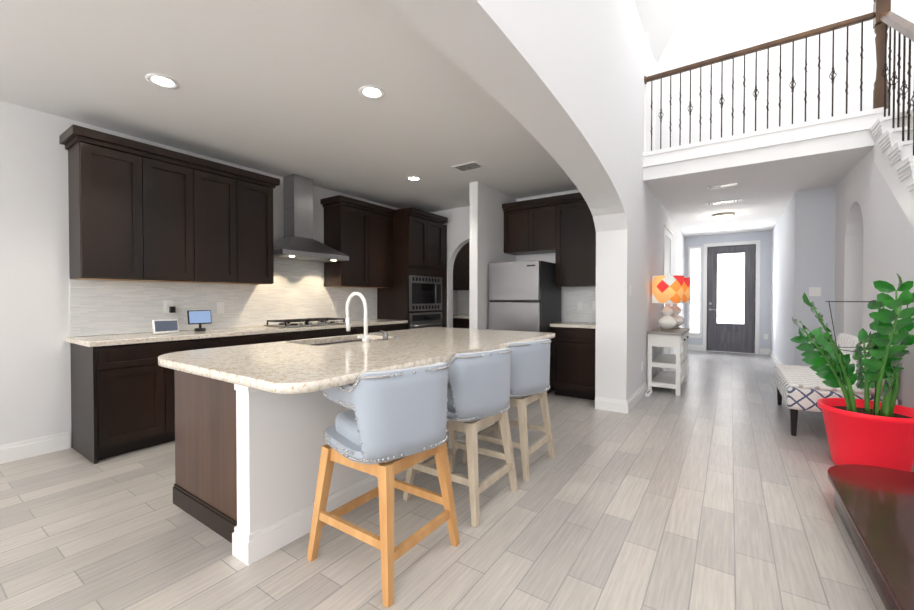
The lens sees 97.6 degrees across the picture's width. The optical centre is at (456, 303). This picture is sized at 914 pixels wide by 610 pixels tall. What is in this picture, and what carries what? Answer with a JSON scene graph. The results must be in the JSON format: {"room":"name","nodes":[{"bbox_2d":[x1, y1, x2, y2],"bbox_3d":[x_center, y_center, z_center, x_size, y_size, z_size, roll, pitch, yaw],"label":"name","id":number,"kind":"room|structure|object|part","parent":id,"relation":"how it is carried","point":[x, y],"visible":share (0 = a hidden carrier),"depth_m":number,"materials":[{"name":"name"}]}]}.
{"room":"kitchen","nodes":[
{"label":"kitchen","id":0,"kind":"room"},
{"bbox_2d":[0,100,457,447],"bbox_3d":[-2.728,-0.176,4.148,0.150,2.720,14.000,1,1,34],"label":"wall","id":1,"kind":"structure","parent":0,"point":[35,377],"depth_m":3.16,"materials":[{"name":"white paint"}]},
{"bbox_2d":[63,136,154,281],"bbox_3d":[-2.934,-0.754,3.400,0.341,1.095,0.466,1,1,34],"label":"upper cabinet","id":2,"kind":"object","parent":1,"relation":"attached to","point":[139,211],"depth_m":3.28,"materials":[{"name":"brown wood"}]},
{"bbox_2d":[151,152,202,282],"bbox_3d":[-2.729,-0.758,3.700,0.341,1.095,0.533,1,1,34],"label":"upper cabinet","id":3,"kind":"object","parent":1,"relation":"attached to","point":[178,183],"depth_m":3.67,"materials":[{"name":"brown wood"}]},
{"bbox_2d":[70,258,376,336],"bbox_3d":[-2.202,-0.185,4.735,0.050,0.877,3.484,1,1,34],"label":"backsplash","id":4,"kind":"structure","parent":1,"relation":"attached to","point":[296,289],"depth_m":4.25,"materials":[{"name":"tile"}]},
{"bbox_2d":[203,164,246,283],"bbox_3d":[-2.505,-0.762,4.028,0.341,1.095,0.534,1,1,34],"label":"upper cabinet","id":5,"kind":"object","parent":1,"relation":"attached to","point":[224,193],"depth_m":4.01,"materials":[{"name":"brown wood"}]},
{"bbox_2d":[247,176,274,283],"bbox_3d":[-2.300,-0.766,4.328,0.341,1.095,0.465,1,1,34],"label":"upper cabinet","id":6,"kind":"object","parent":1,"relation":"attached to","point":[260,254],"depth_m":4.31,"materials":[{"name":"brown wood"}]},
{"bbox_2d":[273,174,348,262],"bbox_3d":[-1.834,-1.040,4.846,0.500,1.005,0.914,1,1,34],"label":"range hood","id":7,"kind":"object","parent":1,"relation":"attached to","point":[298,242],"visible":0.98,"depth_m":4.82,"materials":[{"name":"silver metal"}]},
{"bbox_2d":[323,200,374,287],"bbox_3d":[-1.492,-0.781,5.509,0.341,1.095,0.557,1,1,34],"label":"upper cabinet","id":8,"kind":"object","parent":1,"relation":"attached to","point":[349,229],"depth_m":5.35,"materials":[{"name":"brown wood"}]},
{"bbox_2d":[375,208,394,287],"bbox_3d":[-1.255,-0.786,5.857,0.341,1.095,0.556,1,1,34],"label":"upper cabinet","id":9,"kind":"object","parent":1,"relation":"attached to","point":[383,220],"depth_m":5.85,"materials":[{"name":"brown wood"}]},
{"bbox_2d":[453,241,469,292],"bbox_3d":[0.175,-0.792,7.691,0.538,1.060,0.354,1,1,34],"label":"upper cabinet","id":10,"kind":"object","parent":1,"relation":"attached to","point":[461,273],"depth_m":7.55,"materials":[{"name":"brown wood"}]},
{"bbox_2d":[0,0,577,211],"bbox_3d":[-1.379,-1.649,3.206,3.420,0.250,14.000,1,1,34],"label":"ceiling","id":11,"kind":"structure","parent":0,"point":[270,86],"depth_m":2.87,"materials":[{"name":"white paint"}]},
{"bbox_2d":[145,73,179,88],"bbox_3d":[-2.008,-1.513,2.730,0.188,0.008,0.188,0,1,25],"label":"recessed light","id":12,"kind":"object","parent":11,"relation":"in","point":[162,81],"depth_m":2.73,"materials":[{"name":"white plastic"}]},
{"bbox_2d":[358,85,384,99],"bbox_3d":[-0.611,-1.515,2.877,0.188,0.008,0.188,0,1,25],"label":"recessed light","id":13,"kind":"object","parent":11,"relation":"in","point":[366,92],"depth_m":2.88,"materials":[{"name":"white"}]},
{"bbox_2d":[406,176,421,180],"bbox_3d":[-0.532,-1.542,4.943,0.188,0.008,0.188,0,1,25],"label":"recessed light","id":14,"kind":"object","parent":11,"relation":"in","point":[411,178],"depth_m":4.94,"materials":[{"name":"white"}]},
{"bbox_2d":[451,161,485,171],"bbox_3d":[0.128,-1.536,4.491,0.320,0.010,0.220,1,1,34],"label":"ceiling vent","id":15,"kind":"object","parent":11,"relation":"in","point":[469,166],"visible":1,"depth_m":4.47,"materials":[{"name":"white metal"}]},
{"bbox_2d":[0,350,913,609],"bbox_3d":[1.517,1.230,3.688,12.000,0.080,18.000,1,1,34],"label":"floor","id":16,"kind":"structure","parent":0,"point":[710,487],"depth_m":2.13,"materials":[{"name":"tile"}]},
{"bbox_2d":[70,335,229,463],"bbox_3d":[-2.683,0.755,3.538,0.621,0.875,0.943,1,1,34],"label":"base cabinet","id":17,"kind":"object","parent":16,"relation":"on","point":[122,393],"depth_m":3.18,"materials":[{"name":"brown wood"}]},
{"bbox_2d":[66,319,407,346],"bbox_3d":[-1.969,0.279,4.566,0.632,0.040,3.517,1,1,34],"label":"countertop","id":18,"kind":"structure","parent":17,"relation":"on","point":[97,340],"depth_m":3.64,"materials":[{"name":"beige stone"}]},
{"bbox_2d":[152,319,178,333],"bbox_3d":[-2.644,0.207,3.635,0.047,0.125,0.200,1,1,34],"label":"smart display","id":19,"kind":"object","parent":18,"relation":"on","point":[165,326],"visible":0.98,"depth_m":3.62,"materials":[{"name":"white"}]},
{"bbox_2d":[187,310,211,330],"bbox_3d":[-2.505,0.164,3.903,0.097,0.201,0.210,1,1,34],"label":"smart display","id":20,"kind":"object","parent":18,"relation":"on","point":[200,317],"visible":0.98,"depth_m":3.89,"materials":[{"name":"black plastic"}]},
{"bbox_2d":[264,318,345,327],"bbox_3d":[-1.787,0.220,4.830,0.480,0.064,0.860,1,1,34],"label":"cooktop","id":21,"kind":"object","parent":18,"relation":"in","point":[288,324],"visible":1,"depth_m":4.68,"materials":[{"name":"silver metal"}]},
{"bbox_2d":[230,331,297,345],"bbox_3d":[-2.253,0.746,4.168,0.621,0.875,0.837,1,1,34],"label":"base cabinet","id":22,"kind":"object","parent":16,"relation":"on","point":[271,336],"depth_m":4.06,"materials":[{"name":"brown wood"}]},
{"bbox_2d":[298,327,357,339],"bbox_3d":[-1.810,0.738,4.815,0.621,0.875,0.983,1,1,34],"label":"base cabinet","id":23,"kind":"object","parent":16,"relation":"on","point":[322,331],"depth_m":4.69,"materials":[{"name":"brown wood"}]},
{"bbox_2d":[169,340,493,565],"bbox_3d":[-0.662,0.758,3.141,0.960,0.880,2.482,1,1,34],"label":"kitchen island","id":24,"kind":"object","parent":16,"relation":"on","point":[253,422],"depth_m":2.08,"materials":[{"name":"brown wood"}]},
{"bbox_2d":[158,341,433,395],"bbox_3d":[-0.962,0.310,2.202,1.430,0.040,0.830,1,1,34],"label":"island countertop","id":25,"kind":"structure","parent":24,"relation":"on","point":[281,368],"depth_m":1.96,"materials":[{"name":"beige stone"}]},
{"bbox_2d":[286,336,497,363],"bbox_3d":[-0.513,0.301,2.858,1.430,0.040,0.760,1,1,34],"label":"island countertop","id":26,"kind":"structure","parent":24,"relation":"on","point":[443,351],"depth_m":2.65,"materials":[{"name":"beige stone"}]},
{"bbox_2d":[345,292,369,343],"bbox_3d":[-0.757,0.096,2.938,0.241,0.368,0.115,1,1,34],"label":"faucet","id":27,"kind":"object","parent":26,"relation":"on","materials":[{"name":"white metal"}]},
{"bbox_2d":[370,328,554,348],"bbox_3d":[0.017,0.291,3.634,1.430,0.040,1.120,1,1,34],"label":"island countertop","id":28,"kind":"structure","parent":24,"relation":"on","point":[476,336],"depth_m":3.44,"materials":[{"name":"beige stone"}]},
{"bbox_2d":[358,323,405,333],"bbox_3d":[-1.275,0.728,5.598,0.621,0.875,1.040,1,1,34],"label":"base cabinet","id":29,"kind":"object","parent":16,"relation":"on","point":[377,327],"depth_m":5.46,"materials":[{"name":"brown wood"}]},
{"bbox_2d":[307,362,459,607],"bbox_3d":[-0.345,0.750,1.949,0.562,0.934,0.576,1,1,34],"label":"stool","id":30,"kind":"object","parent":16,"relation":"on","point":[388,427],"visible":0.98,"depth_m":1.76,"materials":[{"name":"grey leather"}]},
{"bbox_2d":[377,207,447,328],"bbox_3d":[-0.665,-0.126,6.420,0.689,2.560,1.014,1,1,34],"label":"tall cabinet","id":31,"kind":"object","parent":16,"relation":"on","point":[415,295],"visible":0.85,"depth_m":6.06,"materials":[{"name":"brown wood"}]},
{"bbox_2d":[453,317,464,327],"bbox_3d":[0.097,0.701,7.601,0.533,0.875,0.624,1,1,34],"label":"base cabinet","id":32,"kind":"object","parent":16,"relation":"on","point":[458,322],"depth_m":7.27,"materials":[{"name":"brown wood"}]},
{"bbox_2d":[453,313,468,316],"bbox_3d":[0.651,0.244,7.212,1.880,0.040,0.630,1,1,34],"label":"countertop","id":33,"kind":"structure","parent":32,"relation":"on","point":[460,314],"depth_m":7.49,"materials":[{"name":"beige stone"}]},
{"bbox_2d":[403,348,517,526],"bbox_3d":[0.035,0.742,2.514,0.558,0.934,0.573,1,1,34],"label":"stool","id":34,"kind":"object","parent":16,"relation":"on","point":[478,390],"visible":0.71,"depth_m":2.30,"materials":[{"name":"grey leather"}]},
{"bbox_2d":[465,317,468,328],"bbox_3d":[0.459,0.705,7.353,0.596,0.875,0.624,1,1,34],"label":"base cabinet","id":35,"kind":"object","parent":16,"relation":"on","point":[466,318],"depth_m":7.17,"materials":[{"name":"brown wood"}]},
{"bbox_2d":[462,339,554,480],"bbox_3d":[0.407,0.735,3.058,0.562,0.934,0.576,1,1,34],"label":"stool","id":36,"kind":"object","parent":16,"relation":"on","point":[530,371],"visible":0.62,"depth_m":2.85,"materials":[{"name":"grey leather"}]},
{"bbox_2d":[488,260,560,399],"bbox_3d":[0.915,0.318,5.357,0.710,1.700,0.782,1,1,34],"label":"fridge","id":37,"kind":"object","parent":16,"relation":"on","point":[524,295],"visible":0.42,"depth_m":5.03,"materials":[{"name":"silver metal"}]},
{"bbox_2d":[550,321,595,399],"bbox_3d":[1.602,0.711,5.138,0.637,0.920,0.592,1,1,34],"label":"base cabinet","id":38,"kind":"object","parent":16,"relation":"on","point":[572,359],"visible":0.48,"depth_m":4.93,"materials":[{"name":"brown wood"}]},
{"bbox_2d":[645,390,651,396],"bbox_3d":[2.463,1.153,5.148,0.055,0.036,0.240,1,1,34],"label":"power strip","id":39,"kind":"object","parent":16,"relation":"on","point":[648,393],"visible":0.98,"depth_m":5.07,"materials":[{"name":"white plastic"}]},
{"bbox_2d":[647,327,689,395],"bbox_3d":[2.988,0.765,5.614,0.410,0.800,1.100,1,1,34],"label":"console table","id":40,"kind":"object","parent":16,"relation":"on","point":[677,339],"visible":0.98,"depth_m":5.27,"materials":[{"name":"white paint"}]},
{"bbox_2d":[652,274,683,330],"bbox_3d":[2.840,-0.020,5.396,0.383,0.770,0.383,1,1,34],"label":"lamp","id":41,"kind":"object","parent":40,"relation":"on","point":[667,290],"visible":1,"depth_m":5.27,"materials":[{"name":"orange fabric"}]},
{"bbox_2d":[671,277,689,328],"bbox_3d":[3.198,-0.026,5.866,0.383,0.770,0.383,1,1,34],"label":"lamp","id":42,"kind":"object","parent":40,"relation":"on","point":[677,317],"visible":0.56,"depth_m":5.75,"materials":[{"name":"orange fabric"}]},
{"bbox_2d":[774,333,898,435],"bbox_3d":[3.649,0.757,3.969,0.698,0.859,1.360,1,1,34],"label":"bench","id":43,"kind":"object","parent":16,"relation":"on","point":[804,388],"visible":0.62,"depth_m":3.61,"materials":[{"name":"white fabric"}]},
{"bbox_2d":[791,274,913,471],"bbox_3d":[2.924,0.488,2.926,0.733,1.424,0.998,1,1,34],"label":"plant","id":44,"kind":"object","parent":16,"relation":"on","point":[875,432],"visible":1,"depth_m":2.85,"materials":[{"name":"green plant"}]},
{"bbox_3d":[3.016,0.978,2.927,0.574,0.445,0.574,1,1,34],"label":"pot","id":45,"kind":"part","parent":44,"relation":"part of","materials":[{"name":"red plastic"}]},
{"bbox_2d":[827,110,913,609],"bbox_3d":[3.255,-0.240,2.218,1.887,2.899,3.627,1,1,34],"label":"stairs","id":46,"kind":"structure","parent":16,"relation":"on","point":[874,506],"depth_m":2.09,"materials":[{"name":"white"}]},
{"bbox_2d":[880,11,913,155],"bbox_3d":[3.337,-1.359,2.755,0.060,2.775,2.603,1,1,34],"label":"stair railing","id":47,"kind":"object","parent":46,"relation":"on","point":[904,27],"visible":0.94,"depth_m":3.46,"materials":[{"name":"brown metal"}]},
{"bbox_2d":[469,181,515,328],"bbox_3d":[0.520,-0.194,5.561,0.120,2.720,1.100,1,1,34],"label":"wall","id":48,"kind":"structure","parent":0,"point":[486,228],"depth_m":5.19,"materials":[{"name":"white paint"}]},
{"bbox_2d":[0,344,913,465],"bbox_3d":[0.291,1.126,3.434,5.660,0.135,16.200,1,1,34],"label":"baseboard","id":49,"kind":"structure","parent":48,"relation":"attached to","point":[15,451],"depth_m":3.26,"materials":[{"name":"white"}]},
{"bbox_2d":[430,190,595,327],"bbox_3d":[0.723,-0.202,6.168,3.270,2.720,0.130,1,1,34],"label":"wall","id":50,"kind":"structure","parent":0,"point":[458,230],"depth_m":6.55,"materials":[{"name":"white paint"}]},
{"bbox_2d":[502,192,595,286],"bbox_3d":[1.330,-0.812,5.391,1.394,1.160,0.447,1,1,34],"label":"upper cabinet","id":51,"kind":"object","parent":50,"relation":"attached to","point":[562,227],"visible":0.9,"depth_m":5.18,"materials":[{"name":"brown wood"}]},
{"bbox_2d":[566,287,595,321],"bbox_3d":[1.608,0.011,5.128,0.627,0.474,0.587,1,1,34],"label":"backsplash","id":52,"kind":"structure","parent":50,"relation":"attached to","point":[580,304],"depth_m":5.42,"materials":[{"name":"tile"}]},
{"bbox_2d":[384,0,684,400],"bbox_3d":[0.833,-1.953,3.115,0.330,6.300,16.350,1,1,34],"label":"wall","id":53,"kind":"structure","parent":0,"point":[562,82],"depth_m":3.52,"materials":[{"name":"white paint"}]},
{"bbox_2d":[644,32,655,151],"bbox_3d":[2.619,-2.943,5.406,0.020,2.120,0.810,1,1,34],"label":"wall","id":54,"kind":"structure","parent":53,"relation":"attached to","point":[650,66],"depth_m":5.33,"materials":[{"name":"white paint"}]},
{"bbox_2d":[663,225,672,370],"bbox_3d":[3.667,-0.070,6.956,0.045,2.435,1.010,1,1,34],"label":"trim","id":55,"kind":"structure","parent":53,"relation":"attached to","point":[667,238],"depth_m":6.89,"materials":[{"name":"white wood"}]},
{"bbox_2d":[634,0,690,64],"bbox_3d":[2.127,-4.293,-0.720,6.100,1.920,11.530,1,1,34],"label":"ceiling","id":56,"kind":"structure","parent":0,"point":[660,20],"depth_m":5.24,"materials":[{"name":"white paint"}]},
{"bbox_2d":[684,231,771,353],"bbox_3d":[6.467,-0.241,9.098,2.250,2.720,0.150,1,1,34],"label":"wall","id":57,"kind":"structure","parent":0,"point":[764,238],"depth_m":8.84,"materials":[{"name":"white paint"}]},
{"bbox_2d":[687,240,759,353],"bbox_3d":[6.153,-0.146,9.290,1.395,2.525,0.190,1,1,34],"label":"door frame","id":58,"kind":"structure","parent":57,"relation":"attached to","point":[698,271],"depth_m":9.45,"materials":[{"name":"white wood"}]},
{"bbox_2d":[707,244,755,352],"bbox_3d":[6.285,-0.112,9.196,0.914,2.435,0.093,1,1,34],"label":"front door","id":59,"kind":"structure","parent":57,"relation":"in","point":[731,272],"depth_m":9.18,"materials":[{"name":"brown wood"}]},
{"bbox_2d":[643,104,912,236],"bbox_3d":[5.313,-1.737,6.457,3.300,0.342,5.780,1,1,34],"label":"ceiling","id":60,"kind":"structure","parent":0,"point":[770,171],"depth_m":4.77,"materials":[{"name":"white paint"}]},
{"bbox_2d":[707,183,736,188],"bbox_3d":[3.484,-1.546,5.263,0.330,0.010,0.120,1,1,34],"label":"air vent","id":61,"kind":"object","parent":60,"relation":"attached to","point":[721,186],"visible":0.89,"depth_m":5.26,"materials":[{"name":"white metal"}]},
{"bbox_2d":[711,212,734,220],"bbox_3d":[4.690,-1.519,7.055,0.350,0.110,0.350,1,1,34],"label":"light","id":62,"kind":"object","parent":60,"relation":"attached to","point":[722,216],"visible":1,"depth_m":6.96,"materials":[{"name":"silver metal"}]},
{"bbox_2d":[706,199,741,204],"bbox_3d":[4.090,-1.557,6.132,0.450,0.010,0.160,1,1,34],"label":"air vent","id":63,"kind":"object","parent":60,"relation":"attached to","point":[726,201],"visible":1,"depth_m":6.14,"materials":[{"name":"white"}]},
{"bbox_2d":[644,0,890,150],"bbox_3d":[3.273,-2.465,4.462,2.167,1.190,0.117,1,1,34],"label":"gallery railing","id":64,"kind":"object","parent":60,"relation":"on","point":[880,7],"visible":0.98,"depth_m":4.22,"materials":[{"name":"brown metal"}]},
{"bbox_2d":[656,0,913,149],"bbox_3d":[5.414,-3.491,4.100,6.100,3.250,0.120,1,1,34],"label":"wall","id":65,"kind":"structure","parent":0,"point":[707,29],"depth_m":5.07,"materials":[{"name":"white paint"}]},
{"bbox_2d":[770,186,835,365],"bbox_3d":[6.051,-0.212,6.929,0.710,2.720,3.900,1,1,34],"label":"wall","id":66,"kind":"structure","parent":0,"point":[803,250],"depth_m":5.48,"materials":[{"name":"white paint"}]},
{"bbox_2d":[809,287,820,295],"bbox_3d":[4.829,-0.162,5.397,0.120,0.120,0.009,1,1,34],"label":"light switch","id":67,"kind":"object","parent":66,"relation":"attached to","point":[814,291],"visible":1,"depth_m":5.39,"materials":[{"name":"white plastic"}]},
{"bbox_2d":[834,147,913,408],"bbox_3d":[3.936,-0.167,3.470,0.300,2.720,4.200,1,1,34],"label":"wall","id":68,"kind":"structure","parent":0,"point":[874,235],"depth_m":4.01,"materials":[{"name":"white paint"}]}
]}

